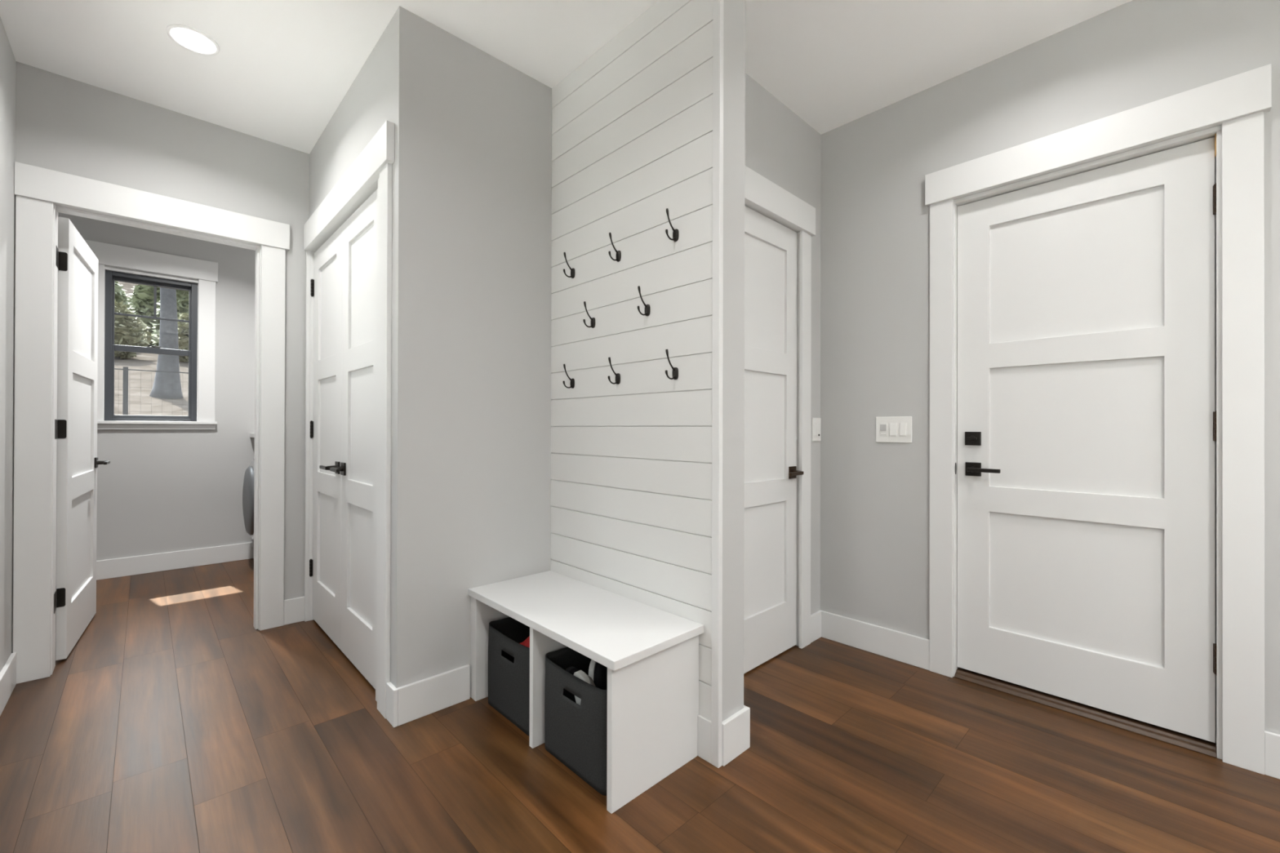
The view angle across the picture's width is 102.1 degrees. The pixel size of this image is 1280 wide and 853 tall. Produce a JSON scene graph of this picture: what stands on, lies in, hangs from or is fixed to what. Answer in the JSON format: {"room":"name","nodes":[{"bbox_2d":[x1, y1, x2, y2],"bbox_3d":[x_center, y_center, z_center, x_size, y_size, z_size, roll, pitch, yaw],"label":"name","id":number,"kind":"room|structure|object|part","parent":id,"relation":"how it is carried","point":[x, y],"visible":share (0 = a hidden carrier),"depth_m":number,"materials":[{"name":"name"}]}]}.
{"room":"mudroom","nodes":[
{"label":"mudroom","id":0,"kind":"room"},
{"bbox_2d":[0,17,15,671],"bbox_3d":[-0.671,-0.242,0.015,0.120,2.740,6.150,0,0,-44],"label":"wall","id":1,"kind":"structure","parent":0,"point":[7,60],"depth_m":2.16,"materials":[{"name":"grey paint"}]},
{"bbox_2d":[0,652,16,715],"bbox_3d":[-0.620,1.058,0.051,0.015,0.140,6.132,0,0,-44],"label":"baseboard","id":2,"kind":"structure","parent":1,"relation":"attached to","point":[8,673],"depth_m":2.13,"materials":[{"name":"white paint"}]},
{"bbox_2d":[56,212,255,560],"bbox_3d":[-2.905,-0.232,4.986,5.300,2.740,0.160,0,0,-44],"label":"wall","id":3,"kind":"structure","parent":0,"point":[160,491],"depth_m":4.18,"materials":[{"name":"grey paint"}]},
{"bbox_2d":[84,239,217,421],"bbox_3d":[-3.792,-0.692,4.028,0.783,1.328,0.060,0,0,-44],"label":"trim","id":4,"kind":"structure","parent":3,"relation":"attached to","point":[110,255],"depth_m":4.13,"materials":[{"name":"white paint"}]},
{"bbox_2d":[104,270,197,421],"bbox_3d":[-3.840,-0.606,4.081,0.528,1.128,0.085,0,0,-44],"label":"window","id":5,"kind":"structure","parent":3,"relation":"in","point":[111,277],"depth_m":4.04,"materials":[{"name":"grey"}]},
{"bbox_3d":[-3.828,-0.340,4.067,0.488,0.556,0.034,0,0,-44],"label":"sash","id":6,"kind":"part","parent":5,"relation":"part of","materials":[{"name":"grey"}]},
{"bbox_3d":[-3.852,-0.865,4.096,0.452,0.549,0.032,0,0,-44],"label":"sash","id":7,"kind":"part","parent":5,"relation":"part of","materials":[{"name":"grey"}]},
{"bbox_2d":[55,542,253,586],"bbox_3d":[-3.707,1.063,4.096,2.680,0.140,0.015,0,0,-44],"label":"baseboard","id":8,"kind":"structure","parent":3,"relation":"attached to","point":[143,564],"depth_m":4.09,"materials":[{"name":"white paint"}]},
{"bbox_2d":[97,420,217,429],"bbox_3d":[-3.788,-0.010,4.022,0.776,0.064,0.079,0,0,-44],"label":"window sill","id":9,"kind":"structure","parent":3,"relation":"attached to","point":[101,424],"depth_m":4.02,"materials":[{"name":"white paint"}]},
{"bbox_2d":[12,61,309,653],"bbox_3d":[-2.426,-0.238,2.679,2.800,2.740,0.125,0,0,-44],"label":"wall","id":10,"kind":"structure","parent":0,"point":[64,124],"depth_m":2.68,"materials":[{"name":"grey paint"}]},
{"bbox_2d":[53,217,110,660],"bbox_3d":[-2.989,0.057,2.749,0.157,2.123,0.909,0,0,-39],"label":"door","id":11,"kind":"structure","parent":10,"relation":"in","point":[76,423],"depth_m":2.68,"materials":[{"name":"white paint"}]},
{"bbox_3d":[-3.222,0.214,3.068,0.009,0.062,0.062,0,0,-39],"label":"handle","id":12,"kind":"part","parent":11,"relation":"part of","materials":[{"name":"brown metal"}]},
{"bbox_3d":[-3.152,0.214,3.060,0.015,0.017,0.124,0,0,-39],"label":"lever","id":13,"kind":"part","parent":11,"relation":"part of","materials":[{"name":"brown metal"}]},
{"bbox_2d":[13,161,289,684],"bbox_3d":[-2.423,-0.012,2.662,1.011,2.288,0.153,0,0,-44],"label":"trim","id":14,"kind":"structure","parent":10,"relation":"attached to","point":[41,193],"depth_m":2.37,"materials":[{"name":"white paint"}]},
{"bbox_2d":[283,596,304,625],"bbox_3d":[-1.993,1.064,2.996,0.119,0.140,0.015,0,0,-44],"label":"baseboard","id":15,"kind":"structure","parent":10,"relation":"attached to","point":[294,608],"depth_m":2.98,"materials":[{"name":"white paint"}]},
{"bbox_2d":[309,5,429,688],"bbox_3d":[-1.395,-0.236,2.549,0.115,2.740,1.488,0,0,-44],"label":"wall","id":16,"kind":"structure","parent":0,"point":[392,85],"depth_m":2.02,"materials":[{"name":"grey paint"}]},
{"bbox_2d":[309,224,342,648],"bbox_3d":[-1.720,0.052,2.810,0.096,2.136,0.614,0,0,-44],"label":"door","id":17,"kind":"structure","parent":16,"relation":"in","point":[325,566],"depth_m":2.83,"materials":[{"name":"white paint"}]},
{"bbox_3d":[-1.607,0.209,2.634,0.015,0.017,0.124,0,0,-44],"label":"lever","id":18,"kind":"part","parent":17,"relation":"part of","materials":[{"name":"brown metal"}]},
{"bbox_3d":[-1.538,0.209,2.631,0.009,0.062,0.062,0,0,-44],"label":"handle","id":19,"kind":"part","parent":17,"relation":"part of","materials":[{"name":"brown metal"}]},
{"bbox_2d":[303,120,394,718],"bbox_3d":[-1.417,-0.021,2.549,0.145,2.310,1.427,0,0,-44],"label":"trim","id":20,"kind":"structure","parent":16,"relation":"attached to","point":[371,171],"depth_m":2.07,"materials":[{"name":"white paint"}]},
{"bbox_2d":[329,188,377,688],"bbox_3d":[-1.295,0.052,2.366,0.096,2.136,0.612,0,0,-44],"label":"door","id":21,"kind":"structure","parent":16,"relation":"in","point":[357,468],"depth_m":2.41,"materials":[{"name":"white paint"}]},
{"bbox_3d":[-1.465,0.209,2.485,0.015,0.017,0.124,0,0,-44],"label":"lever","id":22,"kind":"part","parent":21,"relation":"part of","materials":[{"name":"brown metal"}]},
{"bbox_3d":[-1.465,0.209,2.555,0.009,0.062,0.062,0,0,-44],"label":"handle","id":23,"kind":"part","parent":21,"relation":"part of","materials":[{"name":"brown metal"}]},
{"bbox_2d":[386,664,470,727],"bbox_3d":[-0.846,1.064,2.082,0.303,0.140,0.085,0,0,-44],"label":"baseboard","id":24,"kind":"structure","parent":16,"relation":"attached to","point":[412,701],"depth_m":2.03,"materials":[{"name":"white paint"}]},
{"bbox_2d":[426,22,552,678],"bbox_3d":[-0.616,-0.234,2.345,0.728,2.740,0.115,0,0,-44],"label":"wall","id":25,"kind":"structure","parent":0,"point":[490,182],"depth_m":2.22,"materials":[{"name":"grey paint"}]},
{"bbox_2d":[0,0,1131,154],"bbox_3d":[-0.051,-1.654,2.015,5.300,0.100,8.380,0,0,-44],"label":"ceiling","id":26,"kind":"structure","parent":0,"point":[281,71],"depth_m":2.15,"materials":[{"name":"white paint"}]},
{"bbox_2d":[165,24,219,55],"bbox_3d":[-1.857,-1.605,2.154,0.170,0.006,0.170,0,0,-44],"label":"recessed light","id":27,"kind":"object","parent":26,"relation":"in","point":[190,38],"visible":1,"depth_m":2.15,"materials":[{"name":"white paint"}]},
{"bbox_2d":[550,0,712,720],"bbox_3d":[-0.075,-0.234,2.098,0.012,2.740,0.990,0,0,-44],"label":"wall","id":28,"kind":"structure","parent":0,"point":[631,493],"depth_m":2.02,"materials":[{"name":"white paint"}]},
{"bbox_2d":[562,364,574,388],"bbox_3d":[-0.321,-0.224,2.307,0.054,0.107,0.027,0,0,-44],"label":"coat hook","id":29,"kind":"object","parent":28,"relation":"attached to","point":[572,380],"visible":1,"depth_m":2.31,"materials":[{"name":"brown metal"}]},
{"bbox_3d":[-0.305,-0.194,2.322,0.009,0.045,0.027,0,0,-44],"label":"plate","id":30,"kind":"part","parent":29,"relation":"part of","materials":[{"name":"brown metal"}]},
{"bbox_2d":[563,252,574,278],"bbox_3d":[-0.320,-0.719,2.308,0.054,0.107,0.027,0,0,-44],"label":"coat hook","id":31,"kind":"object","parent":28,"relation":"attached to","point":[572,270],"visible":1,"depth_m":2.31,"materials":[{"name":"brown metal"}]},
{"bbox_3d":[-0.303,-0.689,2.324,0.009,0.045,0.027,0,0,-44],"label":"plate","id":32,"kind":"part","parent":31,"relation":"part of","materials":[{"name":"brown metal"}]},
{"bbox_2d":[582,301,595,328],"bbox_3d":[-0.219,-0.475,2.202,0.054,0.107,0.027,0,0,-44],"label":"coat hook","id":33,"kind":"object","parent":28,"relation":"attached to","point":[593,319],"visible":1,"depth_m":2.21,"materials":[{"name":"brown metal"}]},
{"bbox_3d":[-0.203,-0.445,2.218,0.009,0.045,0.027,0,0,-44],"label":"plate","id":34,"kind":"part","parent":33,"relation":"part of","materials":[{"name":"brown metal"}]},
{"bbox_2d":[608,357,620,384],"bbox_3d":[-0.108,-0.224,2.084,0.054,0.107,0.027,0,0,-44],"label":"coat hook","id":35,"kind":"object","parent":28,"relation":"attached to","point":[617,375],"visible":1,"depth_m":2.09,"materials":[{"name":"brown metal"}]},
{"bbox_3d":[-0.092,-0.194,2.100,0.009,0.045,0.027,0,0,-44],"label":"plate","id":36,"kind":"part","parent":35,"relation":"part of","materials":[{"name":"brown metal"}]},
{"bbox_2d":[608,232,621,262],"bbox_3d":[-0.105,-0.722,2.085,0.054,0.107,0.027,0,0,-44],"label":"coat hook","id":37,"kind":"object","parent":28,"relation":"attached to","point":[618,256],"visible":1,"depth_m":2.09,"materials":[{"name":"brown metal"}]},
{"bbox_3d":[-0.089,-0.692,2.100,0.009,0.045,0.027,0,0,-44],"label":"plate","id":38,"kind":"part","parent":37,"relation":"part of","materials":[{"name":"brown metal"}]},
{"bbox_2d":[637,285,650,315],"bbox_3d":[0.010,-0.475,1.962,0.054,0.107,0.027,0,0,-44],"label":"coat hook","id":39,"kind":"object","parent":28,"relation":"attached to","point":[647,308],"visible":1,"depth_m":1.97,"materials":[{"name":"brown metal"}]},
{"bbox_3d":[0.027,-0.445,1.978,0.009,0.045,0.027,0,0,-44],"label":"plate","id":40,"kind":"part","parent":39,"relation":"part of","materials":[{"name":"brown metal"}]},
{"bbox_2d":[665,349,678,379],"bbox_3d":[0.110,-0.222,1.857,0.054,0.107,0.027,0,0,-44],"label":"coat hook","id":41,"kind":"object","parent":28,"relation":"attached to","point":[675,371],"visible":1,"depth_m":1.86,"materials":[{"name":"brown metal"}]},
{"bbox_3d":[0.126,-0.192,1.873,0.009,0.045,0.027,0,0,-44],"label":"plate","id":42,"kind":"part","parent":41,"relation":"part of","materials":[{"name":"brown metal"}]},
{"bbox_2d":[665,208,679,241],"bbox_3d":[0.111,-0.723,1.859,0.054,0.107,0.027,0,0,-44],"label":"coat hook","id":43,"kind":"object","parent":28,"relation":"attached to","point":[675,232],"visible":1,"depth_m":1.86,"materials":[{"name":"brown metal"}]},
{"bbox_3d":[0.128,-0.693,1.874,0.009,0.045,0.027,0,0,-44],"label":"plate","id":44,"kind":"part","parent":43,"relation":"part of","materials":[{"name":"brown metal"}]},
{"bbox_2d":[711,0,723,768],"bbox_3d":[0.261,-0.234,1.742,0.020,2.740,0.031,0,0,-44],"label":"trim","id":45,"kind":"structure","parent":28,"relation":"attached to","point":[717,5],"depth_m":1.73,"materials":[{"name":"white paint"}]},
{"bbox_2d":[0,558,1279,852],"bbox_3d":[-0.042,1.166,1.988,5.300,0.060,8.330,0,0,-44],"label":"floor","id":46,"kind":"structure","parent":0,"point":[173,723],"depth_m":1.70,"materials":[{"name":"brown wood"}]},
{"bbox_2d":[242,455,254,539],"bbox_3d":[-2.796,0.653,4.332,0.817,0.965,0.685,0,0,-44],"label":"washing machine","id":47,"kind":"object","parent":46,"relation":"on","point":[248,482],"visible":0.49,"depth_m":3.97,"materials":[{"name":"grey metal"}]},
{"bbox_2d":[249,433,254,437],"bbox_3d":[-2.522,0.597,4.181,0.835,1.078,1.529,0,0,-44],"label":"countertop","id":48,"kind":"structure","parent":46,"relation":"on","point":[251,435],"depth_m":4.34,"materials":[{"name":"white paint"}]},
{"bbox_2d":[488,617,529,736],"bbox_3d":[-0.408,0.973,2.109,0.309,0.325,0.355,0,0,-44],"label":"storage bin","id":49,"kind":"object","parent":46,"relation":"on","point":[508,660],"visible":0.43,"depth_m":2.02,"materials":[{"name":"grey fabric"}]},
{"bbox_2d":[520,635,529,648],"bbox_3d":[-0.395,0.972,2.047,0.162,0.315,0.190,0,0,-44],"label":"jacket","id":50,"kind":"object","parent":49,"relation":"in","point":[526,642],"visible":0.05,"depth_m":2.04,"materials":[{"name":"red fabric"}]},
{"bbox_2d":[544,647,607,795],"bbox_3d":[-0.120,0.973,1.808,0.309,0.325,0.355,0,0,-44],"label":"storage bin","id":51,"kind":"object","parent":46,"relation":"on","point":[575,735],"visible":0.52,"depth_m":1.69,"materials":[{"name":"grey fabric"}]},
{"bbox_2d":[563,666,579,702],"bbox_3d":[-0.258,0.983,1.840,0.099,0.265,0.067,0,0,-44],"label":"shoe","id":52,"kind":"object","parent":51,"relation":"in","point":[571,669],"visible":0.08,"depth_m":1.81,"materials":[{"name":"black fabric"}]},
{"bbox_2d":[573,670,595,705],"bbox_3d":[-0.142,0.954,1.708,0.068,0.265,0.190,0,0,-43],"label":"shoe","id":53,"kind":"object","parent":51,"relation":"in","point":[580,674],"visible":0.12,"depth_m":1.72,"materials":[{"name":"grey rubber"}]},
{"bbox_2d":[588,659,607,689],"bbox_3d":[-0.129,0.958,1.809,0.086,0.286,0.101,0,0,13],"label":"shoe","id":54,"kind":"object","parent":51,"relation":"in","point":[597,672],"visible":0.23,"depth_m":1.78,"materials":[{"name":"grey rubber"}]},
{"bbox_2d":[468,570,703,813],"bbox_3d":[-0.250,0.907,1.970,0.408,0.456,0.932,0,0,-44],"label":"storage bench","id":55,"kind":"object","parent":46,"relation":"on","point":[650,655],"visible":0.94,"depth_m":1.73,"materials":[{"name":"white paint"}]},
{"bbox_3d":[-0.554,0.922,2.289,0.389,0.428,0.050,0,0,-44],"label":"panel","id":56,"kind":"part","parent":55,"relation":"part of","materials":[{"name":"white paint"}]},
{"bbox_3d":[0.050,0.921,1.658,0.389,0.428,0.022,0,0,-44],"label":"panel","id":57,"kind":"part","parent":55,"relation":"part of","materials":[{"name":"white paint"}]},
{"bbox_3d":[-0.114,0.922,2.116,0.009,0.428,0.909,0,0,-44],"label":"panel","id":58,"kind":"part","parent":55,"relation":"part of","materials":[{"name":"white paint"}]},
{"bbox_2d":[721,0,745,721],"bbox_3d":[-0.021,-0.233,2.150,0.138,2.740,0.990,0,0,-44],"label":"wall partition","id":59,"kind":"structure","parent":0,"point":[734,11],"depth_m":1.80,"materials":[{"name":"grey paint"}]},
{"bbox_2d":[697,705,750,766],"bbox_3d":[0.222,1.067,1.885,0.173,0.140,0.307,0,0,-44],"label":"baseboard","id":60,"kind":"structure","parent":59,"relation":"attached to","point":[735,729],"depth_m":1.77,"materials":[{"name":"white paint"}]},
{"bbox_2d":[744,72,821,614],"bbox_3d":[0.537,-0.231,2.484,1.130,2.740,0.120,0,0,-44],"label":"wall","id":61,"kind":"structure","parent":0,"point":[781,147],"depth_m":2.71,"materials":[{"name":"grey paint"}]},
{"bbox_2d":[743,205,803,673],"bbox_3d":[0.557,0.059,2.426,0.772,2.143,0.096,0,0,-44],"label":"door","id":62,"kind":"structure","parent":61,"relation":"in","point":[771,247],"depth_m":2.53,"materials":[{"name":"white paint"}]},
{"bbox_3d":[0.782,0.235,2.653,0.062,0.062,0.009,0,0,-44],"label":"handle","id":63,"kind":"part","parent":62,"relation":"part of","materials":[{"name":"brown metal"}]},
{"bbox_3d":[0.780,0.235,2.583,0.124,0.017,0.015,0,0,-44],"label":"lever","id":64,"kind":"part","parent":62,"relation":"part of","materials":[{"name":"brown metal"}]},
{"bbox_2d":[744,165,815,648],"bbox_3d":[0.520,-0.008,2.447,0.976,2.294,0.150,0,0,-44],"label":"trim","id":65,"kind":"structure","parent":61,"relation":"attached to","point":[762,196],"depth_m":2.67,"materials":[{"name":"white paint"}]},
{"bbox_2d":[810,609,822,643],"bbox_3d":[0.586,1.069,2.436,1.115,0.140,0.015,0,0,-44],"label":"baseboard","id":66,"kind":"structure","parent":61,"relation":"attached to","point":[815,618],"depth_m":2.76,"materials":[{"name":"white paint"}]},
{"bbox_2d":[812,417,821,441],"bbox_3d":[0.956,0.016,2.790,0.088,0.126,0.016,0,0,-44],"label":"switch","id":67,"kind":"object","parent":61,"relation":"attached to","point":[816,422],"visible":1,"depth_m":2.78,"materials":[{"name":"white plastic"}]},
{"bbox_2d":[820,0,1279,734],"bbox_3d":[2.366,-0.229,1.492,0.140,2.740,4.082,0,0,-44],"label":"wall","id":68,"kind":"structure","parent":0,"point":[875,216],"depth_m":2.47,"materials":[{"name":"grey paint"}]},
{"bbox_2d":[875,416,911,443],"bbox_3d":[1.246,0.015,2.548,0.015,0.128,0.170,0,0,-44],"label":"light switch","id":69,"kind":"object","parent":68,"relation":"attached to","point":[888,428],"visible":1,"depth_m":2.54,"materials":[{"name":"white plastic"}]},
{"bbox_3d":[1.215,0.015,2.581,0.002,0.066,0.033,0,0,-44],"label":"switch frame","id":70,"kind":"part","parent":69,"relation":"part of","materials":[{"name":"white plastic"}]},
{"bbox_3d":[1.247,0.015,2.548,0.002,0.066,0.033,0,0,-44],"label":"switch frame","id":71,"kind":"part","parent":69,"relation":"part of","materials":[{"name":"white plastic"}]},
{"bbox_3d":[1.278,0.015,2.515,0.002,0.066,0.033,0,0,-44],"label":"switch frame","id":72,"kind":"part","parent":69,"relation":"part of","materials":[{"name":"white plastic"}]},
{"bbox_2d":[821,610,1279,779],"bbox_3d":[2.353,1.071,1.386,0.015,0.140,3.947,0,0,-44],"label":"baseboard","id":73,"kind":"structure","parent":68,"relation":"attached to","point":[909,649],"depth_m":2.55,"materials":[{"name":"white paint"}]},
{"bbox_2d":[955,137,1216,742],"bbox_3d":[1.731,0.045,2.083,0.096,2.120,0.816,0,0,-44],"label":"door","id":74,"kind":"structure","parent":68,"relation":"in","point":[1086,415],"depth_m":2.04,"materials":[{"name":"white paint"}]},
{"bbox_3d":[1.502,0.192,2.333,0.009,0.061,0.061,0,0,-44],"label":"handle","id":75,"kind":"part","parent":74,"relation":"part of","materials":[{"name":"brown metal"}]},
{"bbox_3d":[1.501,0.192,2.264,0.015,0.017,0.124,0,0,-44],"label":"lever","id":76,"kind":"part","parent":74,"relation":"part of","materials":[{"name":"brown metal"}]},
{"bbox_2d":[954,666,1217,758],"bbox_3d":[1.754,1.128,2.113,0.134,0.026,0.799,0,0,-44],"label":"threshold","id":77,"kind":"object","parent":68,"relation":"attached to","point":[1164,735],"depth_m":2.02,"materials":[{"name":"brown metal"}]},
{"bbox_2d":[924,63,1271,774],"bbox_3d":[1.752,-0.019,2.109,0.172,2.320,1.033,0,0,-44],"label":"trim","id":78,"kind":"structure","parent":68,"relation":"attached to","point":[1238,103],"depth_m":1.76,"materials":[{"name":"white paint"}]},
{"bbox_2d":[1214,133,1216,156],"bbox_3d":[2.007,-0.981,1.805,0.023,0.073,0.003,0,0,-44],"label":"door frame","id":79,"kind":"structure","parent":68,"relation":"attached to","point":[1215,134],"depth_m":1.80,"materials":[{"name":"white wood"}]},
{"label":"outside","id":80,"kind":"structure","parent":0,"visible":0},
{"bbox_2d":[114,281,188,416],"bbox_3d":[-10.365,-3.584,10.844,60.000,9.875,90.000,0,0,-44],"label":"outdoor view","id":81,"kind":"structure","parent":80,"point":[148,362],"depth_m":12.22,"materials":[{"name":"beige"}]},
{"bbox_2d":[114,280,137,336],"bbox_3d":[-18.105,-4.042,17.284,2.052,3.430,2.037,0,0,-44],"label":"evergreen tree","id":82,"kind":"object","parent":81,"relation":"on","point":[120,295],"visible":0.06,"depth_m":17.46,"materials":[{"name":"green plant"}]},
{"bbox_2d":[114,299,151,359],"bbox_3d":[-15.811,-2.833,15.615,1.588,1.992,1.602,0,0,-44],"label":"bush","id":83,"kind":"object","parent":81,"relation":"on","point":[129,325],"visible":0.44,"depth_m":15.57,"materials":[{"name":"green plant"}]},
{"bbox_2d":[126,284,159,346],"bbox_3d":[-19.518,-4.604,20.757,2.132,3.343,2.086,0,0,-44],"label":"evergreen tree","id":84,"kind":"object","parent":81,"relation":"on","point":[142,299],"visible":0.3,"depth_m":20.18,"materials":[{"name":"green plant"}]},
{"bbox_2d":[114,366,188,415],"bbox_3d":[-7.752,-0.182,7.806,4.056,1.430,0.056,0,0,-44],"label":"wire fence","id":85,"kind":"object","parent":81,"relation":"on","point":[125,394],"visible":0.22,"depth_m":7.79,"materials":[{"name":"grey metal"}]},
{"bbox_3d":[-7.756,-0.182,7.803,0.056,1.430,0.056,0,0,-44],"label":"post","id":86,"kind":"part","parent":85,"relation":"part of","materials":[{"name":"grey metal"}]},
{"bbox_3d":[-7.750,-0.860,7.809,4.000,0.014,0.024,0,0,-44],"label":"rail","id":87,"kind":"part","parent":85,"relation":"part of","materials":[{"name":"grey metal"}]},
{"bbox_2d":[149,287,183,399],"bbox_3d":[-10.942,-3.556,11.922,1.922,6.272,1.979,0,0,-1],"label":"tree","id":88,"kind":"object","parent":81,"relation":"on","point":[168,335],"visible":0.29,"depth_m":11.71,"materials":[{"name":"grey plant"}]},
{"bbox_2d":[149,289,188,347],"bbox_3d":[-16.609,-4.052,18.950,2.058,3.397,2.027,0,0,-44],"label":"evergreen tree","id":89,"kind":"object","parent":81,"relation":"on","point":[182,296],"visible":0.14,"depth_m":18.40,"materials":[{"name":"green plant"}]},
{"bbox_2d":[156,312,188,362],"bbox_3d":[-14.731,-2.792,16.902,1.548,1.854,1.505,0,0,-44],"label":"bush","id":90,"kind":"object","parent":81,"relation":"on","point":[183,327],"visible":0.24,"depth_m":16.49,"materials":[{"name":"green plant"}]}
]}

